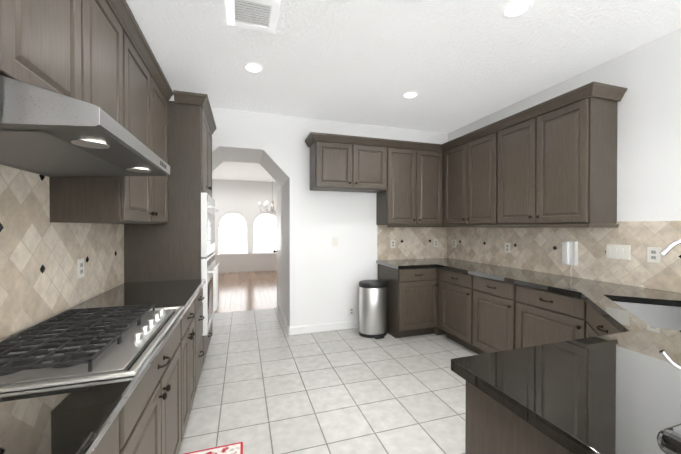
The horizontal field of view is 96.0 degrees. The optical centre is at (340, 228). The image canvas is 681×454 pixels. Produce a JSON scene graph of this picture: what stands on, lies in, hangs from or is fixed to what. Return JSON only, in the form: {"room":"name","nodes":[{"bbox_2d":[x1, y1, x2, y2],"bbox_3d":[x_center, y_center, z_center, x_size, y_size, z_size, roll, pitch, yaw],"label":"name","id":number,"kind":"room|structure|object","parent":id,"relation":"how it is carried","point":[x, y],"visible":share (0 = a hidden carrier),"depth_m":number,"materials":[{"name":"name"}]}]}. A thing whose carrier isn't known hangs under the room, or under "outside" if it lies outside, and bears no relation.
{"room":"kitchen","nodes":[
{"label":"kitchen","id":0,"kind":"room"},
{"bbox_2d":[0,285,117,340],"bbox_3d":[-1.262,-0.015,0.576,0.120,2.800,6.020,0,0,-18],"label":"wall","id":1,"kind":"structure","parent":0,"point":[52,316],"depth_m":1.62,"materials":[{"name":"beige tile"}]},
{"bbox_2d":[0,164,123,339],"bbox_3d":[-1.231,0.026,0.693,0.008,0.884,3.985,0,0,-18],"label":"backsplash","id":2,"kind":"structure","parent":1,"relation":"attached to","point":[41,254],"depth_m":1.53,"materials":[{"name":"tile"}]},
{"bbox_2d":[77,258,83,278],"bbox_3d":[-1.605,0.246,1.896,0.008,0.115,0.075,0,0,-18],"label":"outlet","id":3,"kind":"object","parent":2,"relation":"attached to","point":[80,268],"visible":1,"depth_m":1.86,"materials":[{"name":"white plastic"}]},
{"bbox_2d":[0,0,171,183],"bbox_3d":[-1.111,-0.725,1.238,0.566,0.920,0.920,0,0,-18],"label":"upper cabinet","id":4,"kind":"object","parent":1,"relation":"attached to","point":[86,93],"depth_m":1.20,"materials":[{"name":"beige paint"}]},
{"bbox_2d":[0,75,169,176],"bbox_3d":[-1.105,-0.341,1.243,0.560,0.152,0.910,0,0,-18],"label":"range hood","id":5,"kind":"object","parent":4,"relation":"attached to","point":[44,132],"depth_m":1.01,"materials":[{"name":"silver metal"}]},
{"bbox_2d":[49,180,167,223],"bbox_3d":[-1.517,-0.614,2.141,0.339,1.155,1.045,0,0,-18],"label":"upper cabinet","id":6,"kind":"object","parent":1,"relation":"attached to","point":[71,201],"depth_m":1.67,"materials":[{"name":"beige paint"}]},
{"bbox_2d":[212,179,280,269],"bbox_3d":[-2.670,-0.074,9.536,5.600,2.800,0.170,0,0,-18],"label":"wall","id":7,"kind":"structure","parent":0,"point":[243,198],"depth_m":9.40,"materials":[{"name":"white paint"}]},
{"bbox_2d":[218,267,276,272],"bbox_3d":[-2.651,1.276,9.486,5.400,0.100,0.014,0,0,-18],"label":"baseboard","id":8,"kind":"structure","parent":7,"relation":"attached to","point":[273,268],"depth_m":9.42,"materials":[{"name":"white wood"}]},
{"bbox_2d":[215,271,278,312],"bbox_3d":[-2.008,1.369,7.469,5.400,0.060,4.850,0,0,-18],"label":"floor","id":9,"kind":"structure","parent":0,"point":[245,291],"depth_m":6.55,"materials":[{"name":"brown wood"}]},
{"bbox_2d":[178,308,478,453],"bbox_3d":[-0.138,1.407,1.652,5.430,0.060,7.370,0,0,-18],"label":"floor","id":10,"kind":"structure","parent":0,"point":[268,383],"depth_m":2.56,"materials":[{"name":"tile"}]},
{"bbox_2d":[96,407,127,453],"bbox_3d":[-0.867,0.947,0.572,0.619,0.875,0.520,0,0,-18],"label":"base cabinet","id":11,"kind":"object","parent":10,"relation":"on","point":[117,441],"depth_m":0.89,"materials":[{"name":"beige paint"}]},
{"bbox_2d":[128,323,183,453],"bbox_3d":[-1.086,0.943,1.258,0.619,0.875,0.920,0,0,-18],"label":"base cabinet","id":12,"kind":"object","parent":10,"relation":"on","point":[156,411],"depth_m":1.36,"materials":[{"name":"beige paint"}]},
{"bbox_2d":[0,279,205,453],"bbox_3d":[-0.926,0.488,0.793,0.643,0.040,3.982,0,0,-18],"label":"countertop","id":13,"kind":"structure","parent":12,"relation":"on","point":[66,379],"depth_m":1.00,"materials":[{"name":"black stone"}]},
{"bbox_2d":[0,304,183,392],"bbox_3d":[-1.056,0.437,1.284,0.582,0.053,0.852,0,0,-18],"label":"cooktop","id":14,"kind":"object","parent":13,"relation":"in","point":[86,346],"depth_m":1.12,"materials":[{"name":"silver metal"}]},
{"bbox_2d":[124,90,218,363],"bbox_3d":[-1.627,0.085,3.103,0.712,2.565,0.978,0,0,-18],"label":"tall cabinet","id":15,"kind":"object","parent":10,"relation":"on","point":[180,245],"visible":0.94,"depth_m":2.73,"materials":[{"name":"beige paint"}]},
{"bbox_2d":[184,303,195,431],"bbox_3d":[-1.309,0.938,1.958,0.619,0.875,0.550,0,0,-18],"label":"base cabinet","id":16,"kind":"object","parent":10,"relation":"on","point":[190,319],"depth_m":2.07,"materials":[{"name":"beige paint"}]},
{"bbox_2d":[196,291,203,388],"bbox_3d":[-1.468,0.935,2.456,0.619,0.875,0.495,0,0,-18],"label":"base cabinet","id":17,"kind":"object","parent":10,"relation":"on","point":[199,298],"depth_m":2.54,"materials":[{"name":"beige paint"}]},
{"bbox_2d":[184,442,242,453],"bbox_3d":[-0.715,1.373,1.554,0.420,0.008,0.735,0,0,-18],"label":"kitchen mat","id":18,"kind":"object","parent":10,"relation":"on","point":[235,448],"visible":1,"depth_m":1.89,"materials":[{"name":"fabric"}]},
{"bbox_2d":[280,309,288,331],"bbox_3d":[-0.793,1.310,4.360,0.016,0.100,0.870,0,0,-18],"label":"baseboard","id":19,"kind":"structure","parent":10,"relation":"on","point":[285,322],"depth_m":4.33,"materials":[{"name":"white"}]},
{"bbox_2d":[288,320,358,334],"bbox_3d":[-0.070,1.311,4.116,1.245,0.100,0.015,0,0,-18],"label":"baseboard","id":20,"kind":"structure","parent":10,"relation":"on","point":[303,329],"depth_m":4.06,"materials":[{"name":"white"}]},
{"bbox_2d":[359,279,386,338],"bbox_3d":[0.429,1.016,3.937,0.374,0.692,0.363,0,0,-18],"label":"step trash can","id":21,"kind":"object","parent":10,"relation":"on","point":[372,308],"visible":1,"depth_m":3.83,"materials":[{"name":"silver metal"}]},
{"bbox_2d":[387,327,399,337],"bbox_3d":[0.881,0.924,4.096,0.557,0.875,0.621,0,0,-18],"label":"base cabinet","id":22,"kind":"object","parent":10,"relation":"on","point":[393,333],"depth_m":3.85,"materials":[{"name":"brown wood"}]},
{"bbox_2d":[459,375,567,453],"bbox_3d":[0.747,0.945,0.871,0.477,0.875,0.602,0,0,-18],"label":"base cabinet","id":23,"kind":"object","parent":10,"relation":"on","point":[489,429],"depth_m":0.93,"materials":[{"name":"brown wood"}]},
{"bbox_2d":[376,259,680,453],"bbox_3d":[1.105,0.477,2.576,2.252,0.040,3.647,0,0,-18],"label":"countertop","id":24,"kind":"structure","parent":23,"relation":"on","point":[587,364],"depth_m":1.41,"materials":[{"name":"black stone"}]},
{"bbox_2d":[613,301,680,329],"bbox_3d":[1.843,0.610,1.686,0.908,0.214,0.908,0,0,-18],"label":"sink basin","id":25,"kind":"object","parent":24,"relation":"in","point":[656,314],"depth_m":2.01,"materials":[{"name":"white ceramic"}]},
{"bbox_2d":[660,239,680,255],"bbox_3d":[2.136,0.257,1.841,0.265,0.407,0.226,0,0,-18],"label":"faucet","id":26,"kind":"object","parent":24,"relation":"on","point":[664,252],"depth_m":1.88,"materials":[{"name":"silver metal"}]},
{"bbox_2d":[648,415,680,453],"bbox_3d":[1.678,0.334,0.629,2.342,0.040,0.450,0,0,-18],"label":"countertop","id":27,"kind":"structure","parent":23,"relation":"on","point":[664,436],"depth_m":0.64,"materials":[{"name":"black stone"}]},
{"bbox_2d":[211,108,447,326],"bbox_3d":[-0.998,-0.040,4.291,5.400,2.800,0.900,0,0,-18],"label":"wall","id":28,"kind":"structure","parent":0,"point":[321,276],"depth_m":4.06,"materials":[{"name":"white paint"}]},
{"bbox_2d":[273,187,280,309],"bbox_3d":[-1.056,0.334,5.178,0.103,2.020,0.780,0,0,-18],"label":"door leaf","id":29,"kind":"structure","parent":28,"relation":"attached to","point":[278,250],"depth_m":5.13,"materials":[{"name":"white wood"}]},
{"bbox_2d":[309,133,352,191],"bbox_3d":[-0.125,-0.820,3.911,0.475,0.644,0.340,0,0,-18],"label":"upper cabinet","id":30,"kind":"object","parent":28,"relation":"attached to","point":[331,155],"depth_m":3.75,"materials":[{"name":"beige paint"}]},
{"bbox_2d":[332,237,337,245],"bbox_3d":[-0.072,0.176,4.109,0.075,0.115,0.011,0,0,-18],"label":"light switch","id":31,"kind":"object","parent":28,"relation":"attached to","point":[335,243],"depth_m":4.11,"materials":[{"name":"white plastic"}]},
{"bbox_2d":[349,307,353,315],"bbox_3d":[0.150,1.131,4.188,0.075,0.115,0.008,0,0,-18],"label":"outlet","id":32,"kind":"object","parent":28,"relation":"attached to","point":[351,309],"depth_m":4.18,"materials":[{"name":"white plastic"}]},
{"bbox_2d":[349,137,384,192],"bbox_3d":[0.327,-0.821,4.055,0.475,0.644,0.340,0,0,-18],"label":"upper cabinet","id":33,"kind":"object","parent":28,"relation":"attached to","point":[368,153],"depth_m":3.89,"materials":[{"name":"brown wood"}]},
{"bbox_2d":[391,240,394,247],"bbox_3d":[0.748,0.220,4.364,0.075,0.115,0.009,0,0,-18],"label":"outlet","id":34,"kind":"object","parent":28,"relation":"attached to","point":[392,241],"depth_m":4.36,"materials":[{"name":"white plastic"}]},
{"bbox_2d":[376,139,420,224],"bbox_3d":[0.762,-0.597,4.182,0.429,1.094,0.365,0,0,-18],"label":"upper cabinet","id":35,"kind":"object","parent":28,"relation":"attached to","point":[398,204],"depth_m":4.04,"materials":[{"name":"brown wood"}]},
{"bbox_2d":[377,225,446,259],"bbox_3d":[1.068,0.186,4.474,1.156,0.514,0.008,0,0,-18],"label":"backsplash","id":36,"kind":"structure","parent":28,"relation":"attached to","point":[414,242],"depth_m":4.46,"materials":[{"name":"tile"}]},
{"bbox_2d":[417,142,444,224],"bbox_3d":[1.167,-0.598,4.311,0.422,1.094,0.365,0,0,-18],"label":"upper cabinet","id":37,"kind":"object","parent":28,"relation":"attached to","point":[431,163],"depth_m":4.17,"materials":[{"name":"brown wood"}]},
{"bbox_2d":[434,239,437,246],"bbox_3d":[1.429,0.219,4.581,0.075,0.115,0.009,0,0,-18],"label":"outlet","id":38,"kind":"object","parent":28,"relation":"attached to","point":[435,240],"depth_m":4.58,"materials":[{"name":"white plastic"}]},
{"bbox_2d":[126,0,680,181],"bbox_3d":[-0.888,-1.488,3.939,5.600,0.100,12.220,0,0,-18],"label":"ceiling","id":39,"kind":"structure","parent":0,"point":[456,64],"depth_m":2.48,"materials":[{"name":"white paint"}]},
{"bbox_2d":[225,0,280,32],"bbox_3d":[-0.582,-1.419,2.022,0.330,0.010,0.330,0,0,-18],"label":"ceiling vent","id":40,"kind":"object","parent":39,"relation":"in","point":[261,15],"visible":1,"depth_m":2.02,"materials":[{"name":"white metal"}]},
{"bbox_2d":[243,63,263,72],"bbox_3d":[-0.775,-1.426,2.727,0.175,0.007,0.175,0,1,-42],"label":"recessed light","id":41,"kind":"object","parent":39,"relation":"in","point":[249,67],"depth_m":2.72,"materials":[{"name":"white ceramic"}]},
{"bbox_2d":[259,178,276,214],"bbox_3d":[-1.619,-0.889,7.289,0.660,1.139,0.580,0,0,-18],"label":"chandelier","id":42,"kind":"object","parent":39,"relation":"hanging from","point":[272,210],"visible":0.52,"depth_m":7.27,"materials":[{"name":"silver metal"}]},
{"bbox_2d":[402,91,418,98],"bbox_3d":[0.747,-1.429,3.285,0.175,0.007,0.175,0,1,-42],"label":"recessed light","id":43,"kind":"object","parent":39,"relation":"in","point":[412,94],"depth_m":3.27,"materials":[{"name":"white ceramic"}]},
{"bbox_2d":[501,0,532,18],"bbox_3d":[1.141,-1.421,1.984,0.175,0.007,0.175,0,0,-24],"label":"recessed light","id":44,"kind":"object","parent":39,"relation":"in","point":[515,8],"depth_m":1.98,"materials":[{"name":"white ceramic"}]},
{"bbox_2d":[448,28,680,290],"bbox_3d":[2.597,-0.024,1.806,0.120,2.800,6.020,0,0,-18],"label":"wall","id":45,"kind":"structure","parent":0,"point":[647,75],"depth_m":2.37,"materials":[{"name":"white paint"}]},
{"bbox_2d":[445,137,464,224],"bbox_3d":[1.635,-0.596,4.050,0.340,1.094,0.507,0,0,-18],"label":"upper cabinet","id":46,"kind":"object","parent":45,"relation":"attached to","point":[455,149],"depth_m":3.96,"materials":[{"name":"brown wood"}]},
{"bbox_2d":[465,125,492,224],"bbox_3d":[1.783,-0.593,3.588,0.340,1.094,0.462,0,0,-18],"label":"upper cabinet","id":47,"kind":"object","parent":45,"relation":"attached to","point":[479,143],"depth_m":3.56,"materials":[{"name":"brown wood"}]},
{"bbox_2d":[493,109,532,224],"bbox_3d":[1.923,-0.590,3.148,0.340,1.094,0.462,0,0,-18],"label":"upper cabinet","id":48,"kind":"object","parent":45,"relation":"attached to","point":[512,136],"depth_m":3.11,"materials":[{"name":"brown wood"}]},
{"bbox_2d":[447,221,680,292],"bbox_3d":[2.172,0.196,2.929,0.008,0.514,3.606,0,0,-18],"label":"backsplash","id":49,"kind":"structure","parent":45,"relation":"attached to","point":[538,249],"depth_m":2.77,"materials":[{"name":"tile"}]},
{"bbox_2d":[505,243,509,252],"bbox_3d":[1.943,0.222,3.516,0.070,0.107,0.056,0,0,-18],"label":"outlet","id":50,"kind":"object","parent":49,"relation":"attached to","point":[507,245],"depth_m":3.58,"materials":[{"name":"white plastic"}]},
{"bbox_2d":[562,241,577,275],"bbox_3d":[2.156,0.275,2.848,0.070,0.317,0.137,0,0,-18],"label":"paper towel holder","id":51,"kind":"object","parent":49,"relation":"attached to","point":[569,252],"depth_m":2.86,"materials":[{"name":"white plastic"}]},
{"bbox_2d":[606,244,630,259],"bbox_3d":[2.273,0.187,2.483,0.070,0.112,0.166,0,0,-18],"label":"light switch","id":52,"kind":"object","parent":49,"relation":"attached to","point":[612,251],"depth_m":2.52,"materials":[{"name":"white plastic"}]},
{"bbox_2d":[647,247,660,262],"bbox_3d":[2.341,0.194,2.267,0.070,0.112,0.075,0,0,-18],"label":"outlet","id":53,"kind":"object","parent":49,"relation":"attached to","point":[653,253],"depth_m":2.31,"materials":[{"name":"white plastic"}]},
{"bbox_2d":[533,85,620,224],"bbox_3d":[2.063,-0.587,2.709,0.340,1.094,0.461,0,0,-18],"label":"upper cabinet","id":54,"kind":"object","parent":45,"relation":"attached to","point":[551,163],"depth_m":2.53,"materials":[{"name":"brown wood"}]},
{"bbox_2d":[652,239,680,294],"bbox_3d":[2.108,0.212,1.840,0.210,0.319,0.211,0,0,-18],"label":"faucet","id":55,"kind":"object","parent":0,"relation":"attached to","point":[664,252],"depth_m":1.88,"materials":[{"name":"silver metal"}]},
{"label":"outside","id":56,"kind":"structure","parent":0,"visible":0},
{"bbox_2d":[219,213,276,252],"bbox_3d":[-2.729,-0.026,9.722,7.000,3.700,0.001,0,0,-18],"label":"sky","id":57,"kind":"structure","parent":56,"point":[239,232],"depth_m":9.62,"materials":[{"name":"white"}]}
]}

